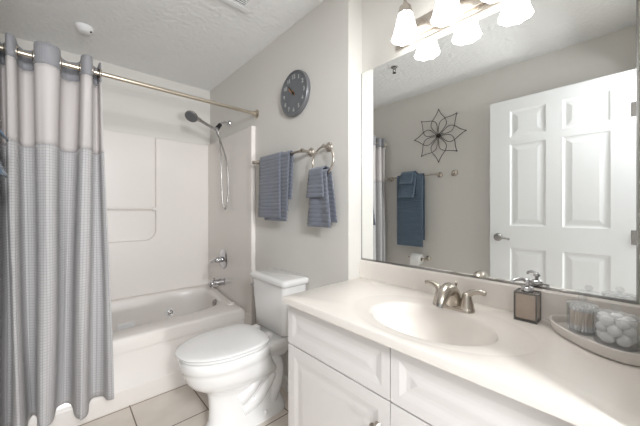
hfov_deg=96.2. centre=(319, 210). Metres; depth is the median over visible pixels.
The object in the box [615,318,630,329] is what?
ball
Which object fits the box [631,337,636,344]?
ball
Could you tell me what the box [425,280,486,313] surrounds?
sink faucet
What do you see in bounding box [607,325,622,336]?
ball
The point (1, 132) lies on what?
washcloth
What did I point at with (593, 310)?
cotton swab
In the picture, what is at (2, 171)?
hand towel
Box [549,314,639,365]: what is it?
tray
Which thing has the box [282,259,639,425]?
countertop
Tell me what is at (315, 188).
washcloth
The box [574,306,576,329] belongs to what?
cotton swab
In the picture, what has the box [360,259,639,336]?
backsplash
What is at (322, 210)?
hand towel
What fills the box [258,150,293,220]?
bath towel
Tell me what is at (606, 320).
ball
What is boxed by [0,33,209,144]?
wall
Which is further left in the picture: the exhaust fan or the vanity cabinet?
the exhaust fan
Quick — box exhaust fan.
[221,0,258,12]
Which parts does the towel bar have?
post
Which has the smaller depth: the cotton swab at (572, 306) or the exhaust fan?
the cotton swab at (572, 306)
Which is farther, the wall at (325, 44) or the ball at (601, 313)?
the wall at (325, 44)
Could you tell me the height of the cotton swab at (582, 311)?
0.070 m
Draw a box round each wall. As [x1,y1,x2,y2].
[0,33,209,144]
[210,0,361,376]
[362,0,639,303]
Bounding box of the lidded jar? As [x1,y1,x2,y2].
[596,304,638,347]
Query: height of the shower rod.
0.077 m
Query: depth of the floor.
1.72 m
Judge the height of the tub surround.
1.885 m
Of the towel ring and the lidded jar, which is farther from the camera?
the towel ring
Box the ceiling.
[0,0,323,90]
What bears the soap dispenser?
on the countertop
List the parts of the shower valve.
valve handle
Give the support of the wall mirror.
attached to the wall at (379, 17)
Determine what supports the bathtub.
on the floor
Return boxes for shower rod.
[0,45,258,118]
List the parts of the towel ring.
post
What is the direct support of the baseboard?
attached to the wall at (325, 44)
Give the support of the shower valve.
attached to the tub surround
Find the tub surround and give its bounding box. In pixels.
[103,126,254,324]
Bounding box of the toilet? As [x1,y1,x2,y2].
[175,268,308,425]
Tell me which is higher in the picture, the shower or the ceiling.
the ceiling
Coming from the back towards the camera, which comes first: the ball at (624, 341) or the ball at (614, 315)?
the ball at (614, 315)
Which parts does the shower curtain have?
sheer panel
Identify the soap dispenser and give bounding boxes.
[511,277,540,324]
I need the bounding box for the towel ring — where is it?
[312,142,333,174]
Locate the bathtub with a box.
[27,284,244,425]
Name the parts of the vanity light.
lamp shade, bulb, lamp shade, lamp shade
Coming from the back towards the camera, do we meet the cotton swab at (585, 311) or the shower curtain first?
the shower curtain
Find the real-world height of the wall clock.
0.292 m
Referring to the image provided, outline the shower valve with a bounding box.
[209,250,227,268]
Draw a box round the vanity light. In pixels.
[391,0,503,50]
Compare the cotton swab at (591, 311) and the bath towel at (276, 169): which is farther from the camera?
the bath towel at (276, 169)
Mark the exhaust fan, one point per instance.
(245, 6)
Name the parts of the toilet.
lid, seat, bowl, tank lid, tank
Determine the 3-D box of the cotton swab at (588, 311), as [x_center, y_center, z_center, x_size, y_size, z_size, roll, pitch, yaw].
[0.785,0.323,0.839,0.006,0.070,0.006,0,1,-10]
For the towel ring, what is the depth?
1.62 m
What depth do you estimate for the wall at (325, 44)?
1.76 m
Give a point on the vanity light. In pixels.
(446, 13)
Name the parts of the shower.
spray plate, shower arm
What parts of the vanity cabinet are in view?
drawer, cabinet door, knob, cabinet door, drawer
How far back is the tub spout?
2.56 m
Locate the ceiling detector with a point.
(83, 28)
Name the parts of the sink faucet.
faucet handle, spout, plate, faucet handle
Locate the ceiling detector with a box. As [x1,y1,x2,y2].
[74,22,93,34]
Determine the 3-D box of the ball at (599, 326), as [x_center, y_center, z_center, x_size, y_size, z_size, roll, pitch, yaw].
[0.781,0.321,0.792,0.030,0.030,0.030,0,0,17]
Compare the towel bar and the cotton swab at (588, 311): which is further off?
the towel bar
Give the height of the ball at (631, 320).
0.030 m
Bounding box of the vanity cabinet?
[288,305,576,425]
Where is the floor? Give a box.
[77,384,287,425]
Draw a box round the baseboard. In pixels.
[281,374,287,391]
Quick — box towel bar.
[252,148,313,163]
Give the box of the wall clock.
[281,69,310,116]
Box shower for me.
[185,110,230,209]
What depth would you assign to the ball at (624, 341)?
0.75 m
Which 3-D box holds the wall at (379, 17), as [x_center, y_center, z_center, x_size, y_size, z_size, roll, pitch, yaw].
[0.692,-0.005,1.213,0.140,2.450,1.205,0,0,-42]
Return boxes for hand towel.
[0,161,7,177]
[307,169,336,227]
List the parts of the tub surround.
raised panel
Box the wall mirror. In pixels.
[361,0,638,303]
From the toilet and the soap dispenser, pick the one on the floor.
the toilet
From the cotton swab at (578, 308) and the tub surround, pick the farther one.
the tub surround
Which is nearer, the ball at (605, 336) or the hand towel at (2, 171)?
the ball at (605, 336)
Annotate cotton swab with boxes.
[572,306,573,328]
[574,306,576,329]
[577,307,579,330]
[581,308,583,331]
[584,309,586,332]
[587,309,589,332]
[590,309,592,332]
[592,309,594,332]
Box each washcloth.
[0,130,8,141]
[306,166,329,197]
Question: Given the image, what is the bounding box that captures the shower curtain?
[0,32,113,425]
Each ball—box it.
[595,321,607,331]
[596,311,609,319]
[599,315,614,325]
[600,331,614,343]
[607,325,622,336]
[610,312,623,320]
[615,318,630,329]
[615,335,631,346]
[622,327,636,338]
[623,317,637,327]
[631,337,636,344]
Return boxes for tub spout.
[209,278,225,287]
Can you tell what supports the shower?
attached to the wall at (325, 44)
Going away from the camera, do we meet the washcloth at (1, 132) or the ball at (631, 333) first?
the ball at (631, 333)
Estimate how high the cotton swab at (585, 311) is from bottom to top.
0.070 m

